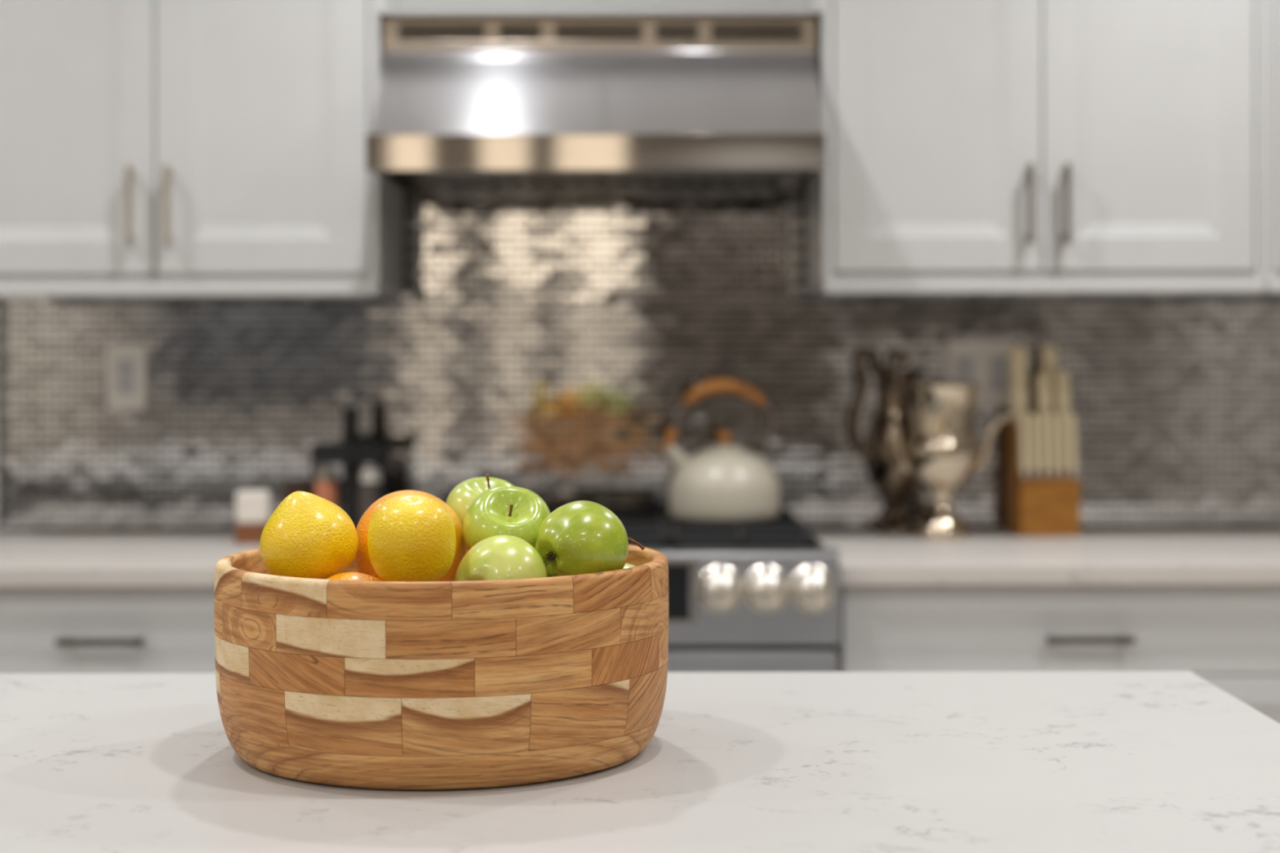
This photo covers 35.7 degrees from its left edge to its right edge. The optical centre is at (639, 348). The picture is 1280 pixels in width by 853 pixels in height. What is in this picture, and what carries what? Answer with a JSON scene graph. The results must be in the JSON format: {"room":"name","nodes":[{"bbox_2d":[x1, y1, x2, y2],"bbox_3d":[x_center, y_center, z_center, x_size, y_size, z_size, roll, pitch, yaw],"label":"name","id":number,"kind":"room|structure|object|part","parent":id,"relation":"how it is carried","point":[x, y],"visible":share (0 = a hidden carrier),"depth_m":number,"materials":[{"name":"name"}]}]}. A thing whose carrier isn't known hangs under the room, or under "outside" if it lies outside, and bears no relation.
{"room":"kitchen","nodes":[
{"label":"kitchen","id":0,"kind":"room"},
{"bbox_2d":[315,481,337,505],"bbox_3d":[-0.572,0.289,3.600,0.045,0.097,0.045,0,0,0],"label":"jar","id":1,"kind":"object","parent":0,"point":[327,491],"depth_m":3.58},
{"bbox_2d":[0,175,1279,531],"bbox_3d":[-0.075,0.011,3.858,5.550,2.500,0.125,0,0,0],"label":"wall","id":2,"kind":"structure","parent":0,"point":[547,340],"depth_m":3.80,"materials":[{"name":"tile"}]},
{"bbox_2d":[0,415,0,531],"bbox_3d":[-1.249,0.130,3.790,0.050,0.438,0.020,0,0,0],"label":"trim","id":3,"kind":"structure","parent":2,"relation":"attached to","point":[0,415],"depth_m":3.80,"materials":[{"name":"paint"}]},
{"bbox_2d":[106,343,146,409],"bbox_3d":[-0.981,0.053,3.790,0.073,0.125,0.009,0,0,0],"label":"outlet","id":4,"kind":"object","parent":2,"relation":"attached to","point":[126,363],"visible":1,"depth_m":3.79,"materials":[{"name":"plastic"}]},
{"bbox_2d":[116,360,134,393],"bbox_3d":[-0.981,0.053,3.787,0.033,0.065,0.003,0,0,0],"label":"receptacle","id":5,"kind":"object","parent":4,"relation":"attached to","point":[125,368],"depth_m":3.79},
{"bbox_2d":[0,0,403,296],"bbox_3d":[-0.839,-0.634,3.596,0.772,1.086,0.400,0,0,0],"label":"upper cabinet","id":6,"kind":"object","parent":2,"relation":"attached to","point":[148,148],"visible":1,"depth_m":3.44,"materials":[{"name":"paint"}]},
{"bbox_3d":[-1.023,-0.631,3.440,0.365,1.005,0.020,0,0,0],"label":"door","id":7,"kind":"part","parent":6,"relation":"part of","materials":[{"name":"paint"}]},
{"bbox_3d":[-0.876,-0.246,3.413,0.011,0.138,0.035,0,0,0],"label":"handle","id":8,"kind":"part","parent":6,"relation":"part of","materials":[{"name":"silver metal"}]},
{"bbox_3d":[-0.811,-0.246,3.413,0.011,0.138,0.035,0,0,0],"label":"handle","id":9,"kind":"part","parent":6,"relation":"part of","materials":[{"name":"silver metal"}]},
{"bbox_3d":[-0.838,-0.120,3.444,0.740,0.012,0.016,0,0,0],"label":"rail","id":10,"kind":"part","parent":6,"relation":"part of","materials":[{"name":"paint"}]},
{"bbox_3d":[-0.838,-0.103,3.437,0.772,0.023,0.022,0,0,0],"label":"light rail","id":11,"kind":"part","parent":6,"relation":"part of","materials":[{"name":"paint"}]},
{"bbox_3d":[-0.654,-0.632,3.440,0.366,1.005,0.020,0,0,0],"label":"door","id":12,"kind":"part","parent":6,"relation":"part of","materials":[{"name":"paint"}]},
{"bbox_3d":[-0.839,-0.635,3.442,0.772,1.084,0.021,0,0,0],"label":"frame","id":13,"kind":"part","parent":6,"relation":"part of","materials":[{"name":"paint"}]},
{"bbox_2d":[365,15,825,194],"bbox_3d":[-0.074,-0.438,3.542,0.763,0.284,0.503,0,0,0],"label":"range hood","id":14,"kind":"object","parent":2,"relation":"attached to","point":[676,99],"visible":1,"depth_m":3.39,"materials":[{"name":"silver metal"}]},
{"bbox_2d":[382,15,816,49],"bbox_3d":[-0.071,-0.551,3.628,0.756,0.058,0.332,0,0,0],"label":"vent","id":15,"kind":"object","parent":14,"relation":"attached to","point":[671,32],"depth_m":3.46,"materials":[{"name":"metal"}]},
{"bbox_2d":[378,0,822,16],"bbox_3d":[-0.069,-0.880,3.611,0.767,0.598,0.370,0,0,0],"label":"upper cabinet","id":16,"kind":"object","parent":2,"relation":"attached to","point":[388,7],"visible":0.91,"depth_m":3.44,"materials":[{"name":"paint"}]},
{"bbox_3d":[-0.252,-0.867,3.440,0.364,0.537,0.020,0,0,0],"label":"door","id":17,"kind":"part","parent":16,"relation":"part of","materials":[{"name":"paint"}]},
{"bbox_3d":[-0.069,-0.881,3.442,0.767,0.596,0.021,0,0,0],"label":"frame","id":18,"kind":"part","parent":16,"relation":"part of","materials":[{"name":"paint"}]},
{"bbox_3d":[-0.068,-0.582,3.437,0.767,0.004,0.022,0,0,0],"label":"light rail","id":19,"kind":"part","parent":16,"relation":"part of","materials":[{"name":"paint"}]},
{"bbox_3d":[-0.068,-0.591,3.444,0.735,0.012,0.016,0,0,0],"label":"rail","id":20,"kind":"part","parent":16,"relation":"part of","materials":[{"name":"paint"}]},
{"bbox_3d":[0.115,-0.868,3.440,0.363,0.537,0.020,0,0,0],"label":"door","id":21,"kind":"part","parent":16,"relation":"part of","materials":[{"name":"paint"}]},
{"bbox_2d":[946,340,1015,406],"bbox_3d":[0.652,0.047,3.790,0.131,0.126,0.009,0,0,0],"label":"outlet","id":22,"kind":"object","parent":2,"relation":"attached to","point":[984,362],"visible":0.78,"depth_m":3.79,"materials":[{"name":"plastic"}]},
{"bbox_2d":[955,355,973,382],"bbox_3d":[0.619,0.047,3.787,0.033,0.066,0.003,0,0,0],"label":"receptacle","id":23,"kind":"object","parent":22,"relation":"attached to","point":[964,364],"depth_m":3.79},
{"bbox_2d":[990,355,1007,391],"bbox_3d":[0.684,0.047,3.787,0.033,0.066,0.003,0,0,0],"label":"receptacle","id":24,"kind":"object","parent":22,"relation":"attached to","point":[998,364],"depth_m":3.79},
{"bbox_2d":[805,0,1266,293],"bbox_3d":[0.698,-0.638,3.596,0.764,1.084,0.400,0,0,0],"label":"upper cabinet","id":25,"kind":"object","parent":2,"relation":"attached to","point":[972,146],"visible":1,"depth_m":3.43,"materials":[{"name":"paint"}]},
{"bbox_3d":[0.514,-0.635,3.440,0.359,1.003,0.020,0,0,0],"label":"door","id":26,"kind":"part","parent":25,"relation":"part of","materials":[{"name":"paint"}]},
{"bbox_3d":[0.669,-0.249,3.413,0.011,0.138,0.035,0,0,0],"label":"handle","id":27,"kind":"part","parent":25,"relation":"part of","materials":[{"name":"silver metal"}]},
{"bbox_3d":[0.699,-0.126,3.444,0.732,0.012,0.016,0,0,0],"label":"rail","id":28,"kind":"part","parent":25,"relation":"part of","materials":[{"name":"paint"}]},
{"bbox_3d":[0.699,-0.108,3.437,0.764,0.023,0.022,0,0,0],"label":"light rail","id":29,"kind":"part","parent":25,"relation":"part of","materials":[{"name":"paint"}]},
{"bbox_3d":[0.733,-0.249,3.413,0.011,0.138,0.035,0,0,0],"label":"handle","id":30,"kind":"part","parent":25,"relation":"part of","materials":[{"name":"silver metal"}]},
{"bbox_3d":[0.879,-0.636,3.440,0.365,1.003,0.020,0,0,0],"label":"door","id":31,"kind":"part","parent":25,"relation":"part of","materials":[{"name":"paint"}]},
{"bbox_2d":[1264,0,1279,293],"bbox_3d":[1.430,-0.640,3.596,0.696,1.084,0.400,0,0,0],"label":"upper cabinet","id":32,"kind":"object","parent":2,"relation":"attached to","point":[1272,7],"visible":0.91,"depth_m":3.43,"materials":[{"name":"paint"}]},
{"bbox_3d":[1.431,-0.110,3.437,0.696,0.023,0.022,0,0,0],"label":"light rail","id":33,"kind":"part","parent":32,"relation":"part of","materials":[{"name":"paint"}]},
{"bbox_3d":[1.264,-0.637,3.440,0.326,1.003,0.020,0,0,0],"label":"door","id":34,"kind":"part","parent":32,"relation":"part of","materials":[{"name":"paint"}]},
{"bbox_3d":[1.431,-0.127,3.444,0.664,0.012,0.016,0,0,0],"label":"rail","id":35,"kind":"part","parent":32,"relation":"part of","materials":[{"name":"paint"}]},
{"bbox_3d":[-0.072,1.286,0.300,5.550,0.050,7.000,0,0,0],"label":"floor","id":36,"kind":"structure","parent":0,"visible":0},
{"bbox_2d":[0,586,215,673],"bbox_3d":[-0.862,0.822,3.473,0.808,0.882,0.644,0,0,0],"label":"base cabinet","id":37,"kind":"object","parent":36,"relation":"on","point":[43,629],"visible":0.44,"depth_m":3.19,"materials":[{"name":"paint"}]},
{"bbox_3d":[-0.860,0.467,3.168,0.140,0.011,0.035,0,0,0],"label":"handle","id":38,"kind":"part","parent":37,"relation":"part of","materials":[{"name":"silver metal"}]},
{"bbox_2d":[0,531,259,586],"bbox_3d":[-0.889,0.364,3.478,0.861,0.030,0.636,0,0,0],"label":"countertop","id":39,"kind":"structure","parent":37,"relation":"on","point":[27,558],"depth_m":3.33,"materials":[{"name":"grey stone"}]},
{"bbox_2d":[235,524,265,544],"bbox_3d":[-0.690,0.331,3.562,0.063,0.034,0.055,0,0,0],"label":"wooden stand","id":40,"kind":"object","parent":39,"relation":"on","point":[244,534],"visible":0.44,"depth_m":3.54,"materials":[{"name":"brown wood"}]},
{"bbox_2d":[235,489,271,524],"bbox_3d":[-0.693,0.284,3.562,0.061,0.060,0.051,0,0,-6],"label":"square pot","id":41,"kind":"object","parent":40,"relation":"on","point":[253,507],"visible":0.87,"depth_m":3.54,"materials":[{"name":"white ceramic"}]},
{"bbox_2d":[283,485,311,499],"bbox_3d":[-0.624,0.301,3.660,0.067,0.094,0.067,0,0,0],"label":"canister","id":42,"kind":"object","parent":39,"relation":"on","point":[287,491],"visible":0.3,"depth_m":3.63,"materials":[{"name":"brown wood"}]},
{"bbox_2d":[311,407,390,528],"bbox_3d":[-0.524,0.227,3.600,0.134,0.241,0.080,0,0,0],"label":"caddy","id":43,"kind":"object","parent":39,"relation":"on","point":[350,451],"visible":0.57,"depth_m":3.59,"materials":[{"name":"black metal"}]},
{"bbox_3d":[-0.586,0.269,3.564,0.005,0.141,0.005,0,0,22],"label":"rod","id":44,"kind":"part","parent":43,"relation":"part of","materials":[{"name":"black metal"}]},
{"bbox_2d":[315,466,337,505],"bbox_3d":[-0.572,0.275,3.600,0.045,0.125,0.045,0,0,0],"label":"spice shaker","id":45,"kind":"object","parent":43,"relation":"in","point":[326,487],"visible":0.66,"depth_m":3.58,"materials":[{"name":"glass"}]},
{"bbox_3d":[-0.524,0.223,3.600,0.028,0.232,0.016,0,0,0],"label":"post","id":46,"kind":"part","parent":43,"relation":"part of","materials":[{"name":"black metal"}]},
{"bbox_2d":[358,466,381,522],"bbox_3d":[-0.488,0.275,3.600,0.045,0.125,0.045,0,0,0],"label":"spice shaker","id":47,"kind":"object","parent":43,"relation":"in","point":[370,486],"visible":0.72,"depth_m":3.58,"materials":[{"name":"plastic"}]},
{"bbox_3d":[-0.462,0.269,3.564,0.005,0.141,0.005,0,0,-22],"label":"rod","id":48,"kind":"part","parent":43,"relation":"part of","materials":[{"name":"black metal"}]},
{"bbox_3d":[-0.462,0.269,3.636,0.005,0.141,0.005,0,0,22],"label":"rod","id":49,"kind":"part","parent":43,"relation":"part of","materials":[{"name":"black metal"}]},
{"bbox_2d":[550,511,839,671],"bbox_3d":[-0.070,0.759,3.424,0.769,0.904,0.736,0,0,0],"label":"range cooker","id":50,"kind":"object","parent":36,"relation":"on","point":[764,596],"visible":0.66,"depth_m":3.12,"materials":[{"name":"metal"}]},
{"bbox_2d":[657,378,780,522],"bbox_3d":[0.151,0.180,3.575,0.201,0.252,0.201,0,0,42],"label":"kettle","id":51,"kind":"object","parent":50,"relation":"on","point":[723,482],"visible":1,"depth_m":3.51,"materials":[{"name":"white metal"}]},
{"bbox_3d":[0.054,0.156,3.559,0.022,0.029,0.021,0,0,0],"label":"spout lever","id":52,"kind":"part","parent":51,"relation":"part of","materials":[{"name":"brown wood"}]},
{"bbox_3d":[0.070,0.199,3.565,0.061,0.064,0.040,0,0,0],"label":"spout","id":53,"kind":"part","parent":51,"relation":"part of","materials":[{"name":"white metal"}]},
{"bbox_3d":[0.151,0.178,3.575,0.068,0.012,0.068,0,0,0],"label":"lid","id":54,"kind":"part","parent":51,"relation":"part of","materials":[{"name":"white metal"}]},
{"bbox_3d":[0.151,0.162,3.575,0.027,0.025,0.027,0,0,0],"label":"lid knob","id":55,"kind":"part","parent":51,"relation":"part of","materials":[{"name":"brown wood"}]},
{"bbox_3d":[0.151,0.079,3.575,0.154,0.052,0.025,0,0,0],"label":"handle","id":56,"kind":"part","parent":51,"relation":"part of","materials":[{"name":"brown wood"}]},
{"bbox_3d":[0.125,0.377,3.083,0.062,0.062,0.044,0,0,0],"label":"knob","id":57,"kind":"part","parent":50,"relation":"part of","materials":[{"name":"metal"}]},
{"bbox_2d":[644,521,826,548],"bbox_3d":[-0.071,0.336,3.480,0.761,0.012,0.616,0,0,0],"label":"cooktop","id":58,"kind":"object","parent":50,"relation":"in","point":[669,544],"depth_m":3.34,"materials":[{"name":"black glass"}]},
{"bbox_3d":[-0.071,0.391,3.138,0.769,0.150,0.052,0,0,0],"label":"control panel","id":59,"kind":"part","parent":50,"relation":"part of","materials":[{"name":"metal"}]},
{"bbox_2d":[667,649,837,671],"bbox_3d":[-0.070,0.788,3.110,0.763,0.626,0.108,0,0,0],"label":"oven","id":60,"kind":"object","parent":50,"relation":"in","point":[678,660],"depth_m":3.12,"materials":[{"name":"silver metal"}]},
{"bbox_3d":[0.197,0.377,3.083,0.062,0.062,0.044,0,0,0],"label":"knob","id":61,"kind":"part","parent":50,"relation":"part of","materials":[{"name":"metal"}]},
{"bbox_3d":[0.270,0.377,3.083,0.062,0.062,0.044,0,0,0],"label":"knob","id":62,"kind":"part","parent":50,"relation":"part of","materials":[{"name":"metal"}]},
{"bbox_2d":[836,584,1279,723],"bbox_3d":[0.717,0.818,3.473,0.786,0.882,0.644,0,0,0],"label":"base cabinet","id":63,"kind":"object","parent":36,"relation":"on","point":[1228,636],"visible":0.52,"depth_m":3.19,"materials":[{"name":"paint"}]},
{"bbox_2d":[808,528,1279,585],"bbox_3d":[1.060,0.360,3.478,1.482,0.030,0.636,0,0,0],"label":"countertop","id":64,"kind":"structure","parent":63,"relation":"on","point":[1110,556],"depth_m":3.27,"materials":[{"name":"grey stone"}]},
{"bbox_2d":[852,346,926,534],"bbox_3d":[0.476,0.171,3.741,0.125,0.349,0.104,0,0,33],"label":"pitcher","id":65,"kind":"object","parent":64,"relation":"on","point":[897,485],"visible":0.91,"depth_m":3.71,"materials":[{"name":"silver metal"}]},
{"bbox_3d":[0.429,0.100,3.735,0.062,0.207,0.012,0,0,0],"label":"handle","id":66,"kind":"part","parent":65,"relation":"part of","materials":[{"name":"silver metal"}]},
{"bbox_2d":[887,382,1016,540],"bbox_3d":[0.565,0.204,3.612,0.208,0.284,0.138,0,0,28],"label":"vase","id":67,"kind":"object","parent":64,"relation":"on","point":[941,446],"visible":1,"depth_m":3.58,"materials":[{"name":"silver metal"}]},
{"bbox_3d":[0.474,0.173,3.620,0.045,0.102,0.016,0,0,0],"label":"handle","id":68,"kind":"part","parent":67,"relation":"part of","materials":[{"name":"silver metal"}]},
{"bbox_3d":[0.644,0.168,3.620,0.083,0.112,0.016,0,0,0],"label":"handle","id":69,"kind":"part","parent":67,"relation":"part of","materials":[{"name":"silver metal"}]},
{"bbox_2d":[1004,418,1079,536],"bbox_3d":[0.752,0.238,3.710,0.112,0.214,0.110,0,0,-5],"label":"knife block","id":70,"kind":"object","parent":64,"relation":"on","point":[1049,506],"visible":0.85,"depth_m":3.66,"materials":[{"name":"brown wood"}]},
{"bbox_2d":[1008,346,1028,426],"bbox_3d":[0.710,0.070,3.725,0.032,0.150,0.033,0,0,-5],"label":"kitchen knife","id":71,"kind":"object","parent":70,"relation":"on","point":[1017,355],"visible":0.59,"depth_m":3.72,"materials":[{"name":"plastic"}]},
{"bbox_2d":[1017,413,1028,478],"bbox_3d":[0.708,0.179,3.671,0.015,0.119,0.026,0,0,-5],"label":"steak knife","id":72,"kind":"object","parent":70,"relation":"in","point":[1022,418],"visible":1,"depth_m":3.66,"materials":[{"name":"plastic"}]},
{"bbox_2d":[1026,413,1038,478],"bbox_3d":[0.727,0.179,3.673,0.015,0.119,0.026,0,0,-5],"label":"steak knife","id":73,"kind":"object","parent":70,"relation":"in","point":[1032,418],"visible":1,"depth_m":3.67,"materials":[{"name":"plastic"}]},
{"bbox_2d":[1037,413,1048,478],"bbox_3d":[0.745,0.179,3.674,0.015,0.119,0.026,0,0,-5],"label":"steak knife","id":74,"kind":"object","parent":70,"relation":"in","point":[1042,418],"visible":1,"depth_m":3.67,"materials":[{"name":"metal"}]},
{"bbox_2d":[1035,373,1052,428],"bbox_3d":[0.756,0.098,3.719,0.027,0.104,0.030,0,0,-5],"label":"kitchen knife","id":75,"kind":"object","parent":70,"relation":"on","point":[1042,380],"visible":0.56,"depth_m":3.71,"materials":[{"name":"plastic"}]},
{"bbox_2d":[1040,346,1057,413],"bbox_3d":[0.772,0.068,3.746,0.027,0.146,0.033,0,0,-5],"label":"kitchen knife","id":76,"kind":"object","parent":70,"relation":"in","point":[1048,353],"visible":0.48,"depth_m":3.74,"materials":[{"name":"plastic"}]},
{"bbox_2d":[1047,413,1057,477],"bbox_3d":[0.764,0.179,3.676,0.015,0.119,0.026,0,0,-5],"label":"steak knife","id":77,"kind":"object","parent":70,"relation":"in","point":[1051,418],"visible":1,"depth_m":3.67,"materials":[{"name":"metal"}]},
{"bbox_2d":[1053,370,1070,424],"bbox_3d":[0.792,0.095,3.724,0.025,0.108,0.030,0,0,-5],"label":"kitchen knife","id":78,"kind":"object","parent":70,"relation":"on","point":[1061,378],"visible":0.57,"depth_m":3.72,"materials":[{"name":"plastic"}]},
{"bbox_2d":[1057,413,1067,477],"bbox_3d":[0.782,0.179,3.678,0.015,0.119,0.026,0,0,-5],"label":"steak knife","id":79,"kind":"object","parent":70,"relation":"in","point":[1061,417],"visible":1,"depth_m":3.67,"materials":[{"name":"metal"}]},
{"bbox_2d":[1066,413,1077,477],"bbox_3d":[0.801,0.179,3.679,0.015,0.119,0.026,0,0,-5],"label":"steak knife","id":80,"kind":"object","parent":70,"relation":"in","point":[1071,417],"visible":1,"depth_m":3.67,"materials":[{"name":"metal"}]},
{"bbox_3d":[0.716,0.451,3.195,0.780,0.143,0.020,0,0,0],"label":"drawer","id":81,"kind":"part","parent":63,"relation":"part of","materials":[{"name":"paint"}]},
{"bbox_3d":[0.717,0.463,3.168,0.140,0.011,0.035,0,0,0],"label":"handle","id":82,"kind":"part","parent":63,"relation":"part of","materials":[{"name":"silver metal"}]},
{"bbox_3d":[0.716,0.682,3.195,0.780,0.314,0.020,0,0,0],"label":"drawer","id":83,"kind":"part","parent":63,"relation":"part of","materials":[{"name":"paint"}]},
{"bbox_3d":[-0.716,0.826,1.612,2.565,0.874,0.984,0,0,0],"label":"kitchen island","id":84,"kind":"object","parent":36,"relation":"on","visible":0},
{"bbox_2d":[0,671,1279,852],"bbox_3d":[-0.729,0.368,1.596,2.641,0.040,1.072,0,0,0],"label":"island countertop","id":85,"kind":"structure","parent":84,"relation":"on","point":[1046,762],"depth_m":1.59,"materials":[{"name":"white stone"}]},
{"bbox_2d":[213,544,668,790],"bbox_3d":[-0.171,0.264,1.728,0.391,0.166,0.391,0,0,-31],"label":"fruit bowl","id":86,"kind":"object","parent":85,"relation":"on","point":[474,684],"visible":0.91,"depth_m":1.56,"materials":[{"name":"brown wood"}]},
{"bbox_2d":[259,491,358,579],"bbox_3d":[-0.278,0.160,1.665,0.081,0.082,0.083,0,0,23],"label":"lemon","id":87,"kind":"object","parent":86,"relation":"in","point":[308,535],"visible":0.8,"depth_m":1.64,"materials":[{"name":"yellow food"}]},
{"bbox_2d":[325,572,382,581],"bbox_3d":[-0.236,0.225,1.628,0.082,0.084,0.084,0,0,21],"label":"orange","id":88,"kind":"object","parent":86,"relation":"in","point":[344,575],"visible":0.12,"depth_m":1.62,"materials":[{"name":"orange food"}]},
{"bbox_2d":[353,489,466,581],"bbox_3d":[-0.199,0.171,1.716,0.096,0.098,0.098,0,0,27],"label":"orange","id":89,"kind":"object","parent":86,"relation":"in","point":[363,565],"visible":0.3,"depth_m":1.70,"materials":[{"name":"orange food"}]},
{"bbox_2d":[367,493,456,581],"bbox_3d":[-0.186,0.157,1.618,0.072,0.076,0.074,0,0,-14],"label":"lemon","id":90,"kind":"object","parent":86,"relation":"in","point":[411,537],"visible":0.88,"depth_m":1.59,"materials":[{"name":"yellow food"}]},
{"bbox_2d":[445,473,514,549],"bbox_3d":[-0.138,0.147,1.780,0.074,0.072,0.076,0,0,24],"label":"apple","id":91,"kind":"object","parent":86,"relation":"in","point":[462,495],"visible":0.23,"depth_m":1.76,"materials":[{"name":"food"}]},
{"bbox_3d":[-0.136,0.123,1.772,0.004,0.025,0.008,17,15,33],"label":"stem","id":92,"kind":"part","parent":91,"relation":"part of","materials":[{"name":"brown plant"}]},
{"bbox_2d":[454,534,546,581],"bbox_3d":[-0.115,0.190,1.621,0.077,0.075,0.068,0,0,34],"label":"apple","id":93,"kind":"object","parent":86,"relation":"in","point":[501,557],"visible":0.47,"depth_m":1.60,"materials":[{"name":"green food"}]},
{"bbox_2d":[462,485,550,550],"bbox_3d":[-0.113,0.155,1.704,0.075,0.074,0.077,0,0,32],"label":"apple","id":94,"kind":"object","parent":86,"relation":"in","point":[521,513],"visible":0.56,"depth_m":1.69,"materials":[{"name":"green food"}]},
{"bbox_3d":[-0.111,0.138,1.694,0.004,0.012,0.008,17,39,7],"label":"stem","id":95,"kind":"part","parent":94,"relation":"part of","materials":[{"name":"brown plant"}]},
{"bbox_2d":[534,500,644,577],"bbox_3d":[-0.043,0.165,1.652,0.089,0.077,0.077,0,0,6],"label":"apple","id":96,"kind":"object","parent":86,"relation":"in","point":[579,537],"visible":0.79,"depth_m":1.62,"materials":[{"name":"green food"}]},
{"bbox_3d":[-0.017,0.165,1.676,0.046,0.013,0.006,0,0,-26],"label":"stem","id":97,"kind":"part","parent":96,"relation":"part of","materials":[{"name":"brown plant"}]},
{"bbox_2d":[622,563,635,568],"bbox_3d":[-0.029,0.217,1.751,0.076,0.073,0.077,0,0,29],"label":"apple","id":98,"kind":"object","parent":86,"relation":"in","point":[627,565],"visible":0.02,"depth_m":1.74,"materials":[{"name":"food"}]}
]}

